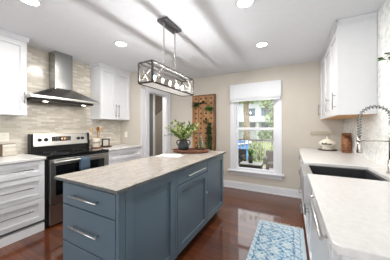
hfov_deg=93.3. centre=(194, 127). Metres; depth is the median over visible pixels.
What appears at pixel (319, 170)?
basin
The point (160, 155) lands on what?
napkin
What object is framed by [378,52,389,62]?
potted plant
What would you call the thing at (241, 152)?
wicker chair
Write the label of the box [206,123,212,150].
hanging plant
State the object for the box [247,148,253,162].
potted grass
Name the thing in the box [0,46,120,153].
wall
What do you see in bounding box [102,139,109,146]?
picture frame
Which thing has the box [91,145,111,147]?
wooden tray
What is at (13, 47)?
upper cabinet
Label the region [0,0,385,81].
ceiling
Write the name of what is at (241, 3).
diffuser
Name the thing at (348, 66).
upper cabinet
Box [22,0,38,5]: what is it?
diffuser
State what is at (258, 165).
coffee table
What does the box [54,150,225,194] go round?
island countertop
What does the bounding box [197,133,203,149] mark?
carafe
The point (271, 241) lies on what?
rug
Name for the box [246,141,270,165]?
ground
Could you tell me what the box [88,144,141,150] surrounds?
countertop
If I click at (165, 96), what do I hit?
door frame
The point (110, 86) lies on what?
upper cabinet
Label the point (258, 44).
diffuser
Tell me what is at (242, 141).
swimming pool
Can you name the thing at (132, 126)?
wall
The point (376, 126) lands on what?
wall
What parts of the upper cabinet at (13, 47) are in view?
crown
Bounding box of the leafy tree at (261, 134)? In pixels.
[257,99,273,149]
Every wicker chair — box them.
[238,149,246,166]
[263,150,272,169]
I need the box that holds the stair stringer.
[155,95,161,114]
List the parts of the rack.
rail, rail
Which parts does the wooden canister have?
lid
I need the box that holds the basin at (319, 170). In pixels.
[309,165,385,180]
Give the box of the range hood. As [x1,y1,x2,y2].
[25,51,99,106]
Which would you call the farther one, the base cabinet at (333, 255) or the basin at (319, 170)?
the basin at (319, 170)
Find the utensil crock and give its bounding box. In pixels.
[92,138,99,146]
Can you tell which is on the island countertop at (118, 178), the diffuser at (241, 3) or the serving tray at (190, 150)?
the serving tray at (190, 150)
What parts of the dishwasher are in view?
handle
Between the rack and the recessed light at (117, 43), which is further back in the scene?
the rack
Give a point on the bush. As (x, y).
(254, 144)
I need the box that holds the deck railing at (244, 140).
[238,139,272,163]
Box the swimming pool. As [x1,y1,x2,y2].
[238,140,251,158]
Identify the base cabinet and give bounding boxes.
[0,160,44,247]
[108,147,140,164]
[298,156,384,234]
[304,204,311,259]
[330,246,356,259]
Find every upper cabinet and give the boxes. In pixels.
[0,28,29,115]
[89,63,130,120]
[318,11,377,119]
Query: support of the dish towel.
hanging from the range
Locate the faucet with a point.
(358, 144)
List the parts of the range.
storage drawer, oven door, handle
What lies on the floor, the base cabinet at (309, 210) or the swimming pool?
the base cabinet at (309, 210)
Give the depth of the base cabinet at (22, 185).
2.10 m
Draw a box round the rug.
[246,219,306,259]
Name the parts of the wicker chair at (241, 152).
backrest, armrest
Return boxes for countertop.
[0,154,45,164]
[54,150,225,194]
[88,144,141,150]
[298,148,389,259]
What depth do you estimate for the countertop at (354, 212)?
0.87 m
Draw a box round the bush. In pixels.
[249,141,265,161]
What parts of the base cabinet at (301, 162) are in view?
drawer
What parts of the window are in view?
sill, sash, sash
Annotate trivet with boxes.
[318,148,336,150]
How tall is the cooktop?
0.023 m
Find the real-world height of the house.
7.450 m
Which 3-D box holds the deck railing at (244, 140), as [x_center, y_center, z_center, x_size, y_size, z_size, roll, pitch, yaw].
[1.952,0.871,6.433,6.500,0.930,0.110,0,0,28]
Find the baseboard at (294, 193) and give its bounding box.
[223,180,300,198]
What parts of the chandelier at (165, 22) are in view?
chain, panel, cage frame, chain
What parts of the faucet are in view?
support arm, post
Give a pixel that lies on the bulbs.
(158, 79)
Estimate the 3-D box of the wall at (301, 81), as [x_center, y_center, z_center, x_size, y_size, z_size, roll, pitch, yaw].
[0.950,0.056,3.921,3.490,2.440,0.150,0,0,28]
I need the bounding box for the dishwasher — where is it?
[308,192,329,259]
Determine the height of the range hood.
0.808 m
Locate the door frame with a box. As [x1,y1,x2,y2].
[145,86,169,157]
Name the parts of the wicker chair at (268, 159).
armrest, seat, backrest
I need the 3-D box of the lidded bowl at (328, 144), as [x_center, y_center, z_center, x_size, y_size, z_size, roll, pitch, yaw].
[2.123,0.246,2.950,0.236,0.200,0.240,0,0,28]
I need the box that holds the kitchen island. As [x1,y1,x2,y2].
[63,154,222,259]
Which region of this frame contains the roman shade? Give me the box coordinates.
[230,80,280,101]
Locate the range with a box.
[26,133,108,227]
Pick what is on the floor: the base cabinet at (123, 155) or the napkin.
the base cabinet at (123, 155)
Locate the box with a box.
[0,143,16,156]
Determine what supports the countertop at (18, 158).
on the base cabinet at (22, 185)
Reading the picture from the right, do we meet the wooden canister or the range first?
the wooden canister
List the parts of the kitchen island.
handle, handle, drawer, drawer, drawer, corner post, panel, corner post, drawer, door, door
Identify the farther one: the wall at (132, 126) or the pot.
the pot
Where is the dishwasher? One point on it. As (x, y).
(320, 242)
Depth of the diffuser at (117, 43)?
2.57 m
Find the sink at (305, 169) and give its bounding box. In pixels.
[300,164,385,203]
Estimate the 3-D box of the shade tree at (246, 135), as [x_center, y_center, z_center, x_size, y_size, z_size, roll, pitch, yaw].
[4.837,-1.886,16.102,4.525,7.242,3.820,0,0,28]
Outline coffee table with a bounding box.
[239,161,262,168]
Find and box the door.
[149,94,155,156]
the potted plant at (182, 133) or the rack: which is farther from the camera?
the rack
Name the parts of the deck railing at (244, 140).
rail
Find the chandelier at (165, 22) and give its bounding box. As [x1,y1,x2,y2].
[138,16,193,96]
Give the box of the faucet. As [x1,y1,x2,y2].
[355,105,389,173]
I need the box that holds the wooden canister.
[341,133,351,152]
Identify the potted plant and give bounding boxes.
[165,119,198,150]
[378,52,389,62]
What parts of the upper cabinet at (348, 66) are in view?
door, door, door, panel, crown, panel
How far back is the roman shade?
3.62 m
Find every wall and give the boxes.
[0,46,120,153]
[121,71,144,144]
[156,110,161,154]
[170,61,343,189]
[344,0,389,181]
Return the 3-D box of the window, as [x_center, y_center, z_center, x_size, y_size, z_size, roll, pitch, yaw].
[1.219,0.051,3.741,1.075,1.870,0.220,0,0,28]
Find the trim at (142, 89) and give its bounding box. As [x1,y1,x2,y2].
[141,88,144,157]
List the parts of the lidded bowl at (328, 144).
lid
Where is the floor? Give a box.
[0,187,309,259]
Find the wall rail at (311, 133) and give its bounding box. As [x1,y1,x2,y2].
[310,132,333,134]
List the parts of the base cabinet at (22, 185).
handle, handle, handle, drawer, drawer, drawer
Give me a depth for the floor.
2.22 m
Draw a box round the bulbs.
[145,73,169,85]
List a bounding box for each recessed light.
[19,0,42,6]
[114,41,127,46]
[235,0,254,8]
[255,42,268,47]
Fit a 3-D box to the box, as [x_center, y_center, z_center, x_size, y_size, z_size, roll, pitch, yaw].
[-2.415,0.286,2.370,0.103,0.151,0.153,0,0,28]
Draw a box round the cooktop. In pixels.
[26,148,108,157]
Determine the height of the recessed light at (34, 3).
0.008 m
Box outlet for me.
[0,133,8,141]
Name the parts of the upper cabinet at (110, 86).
door, crown, door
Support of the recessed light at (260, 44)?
in the ceiling
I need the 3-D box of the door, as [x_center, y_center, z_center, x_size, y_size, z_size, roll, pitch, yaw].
[-1.651,0.076,6.026,0.890,2.400,0.050,0,0,28]
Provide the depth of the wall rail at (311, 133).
3.17 m
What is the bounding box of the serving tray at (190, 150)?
[172,148,209,152]
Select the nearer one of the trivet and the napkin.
the napkin
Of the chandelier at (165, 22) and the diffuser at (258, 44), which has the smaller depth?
the chandelier at (165, 22)
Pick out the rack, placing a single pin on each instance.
(198, 114)
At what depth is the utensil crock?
3.30 m
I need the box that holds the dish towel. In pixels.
[79,156,89,170]
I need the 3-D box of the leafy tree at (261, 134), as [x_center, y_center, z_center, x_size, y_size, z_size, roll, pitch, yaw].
[5.153,-0.322,12.232,1.974,4.112,1.793,0,0,28]
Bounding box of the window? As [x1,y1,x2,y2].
[228,81,283,179]
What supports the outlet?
attached to the wall at (41, 118)
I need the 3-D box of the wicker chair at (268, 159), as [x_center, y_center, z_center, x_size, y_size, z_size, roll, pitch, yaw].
[2.393,1.026,5.462,0.620,0.620,0.618,0,0,28]
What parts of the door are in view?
casing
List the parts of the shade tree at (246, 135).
crown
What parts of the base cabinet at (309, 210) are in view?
door, door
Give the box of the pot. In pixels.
[248,155,252,162]
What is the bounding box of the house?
[238,100,273,141]
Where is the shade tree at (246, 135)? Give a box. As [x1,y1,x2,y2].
[239,100,271,138]
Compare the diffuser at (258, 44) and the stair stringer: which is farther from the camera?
the stair stringer
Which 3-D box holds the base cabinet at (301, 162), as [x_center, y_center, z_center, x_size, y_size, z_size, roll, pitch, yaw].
[1.810,0.835,2.519,0.658,0.882,1.531,0,0,28]
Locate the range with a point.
(62, 152)
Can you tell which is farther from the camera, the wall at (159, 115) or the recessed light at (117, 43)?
the wall at (159, 115)
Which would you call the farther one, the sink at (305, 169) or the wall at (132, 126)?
the wall at (132, 126)
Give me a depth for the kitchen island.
1.35 m
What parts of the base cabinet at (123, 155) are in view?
door, door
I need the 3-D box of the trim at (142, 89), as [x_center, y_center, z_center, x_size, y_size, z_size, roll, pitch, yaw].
[-1.075,0.236,3.805,0.014,2.080,0.112,0,0,28]
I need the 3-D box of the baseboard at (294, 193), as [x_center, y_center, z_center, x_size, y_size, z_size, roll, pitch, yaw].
[0.656,1.206,3.975,2.860,0.140,0.026,0,0,28]
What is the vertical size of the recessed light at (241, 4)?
0.008 m
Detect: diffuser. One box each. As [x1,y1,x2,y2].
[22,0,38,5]
[116,42,125,45]
[238,0,252,6]
[257,43,266,46]
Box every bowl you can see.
[319,137,336,149]
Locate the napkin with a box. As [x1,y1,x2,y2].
[155,154,183,157]
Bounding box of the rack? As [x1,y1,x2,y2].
[192,94,215,150]

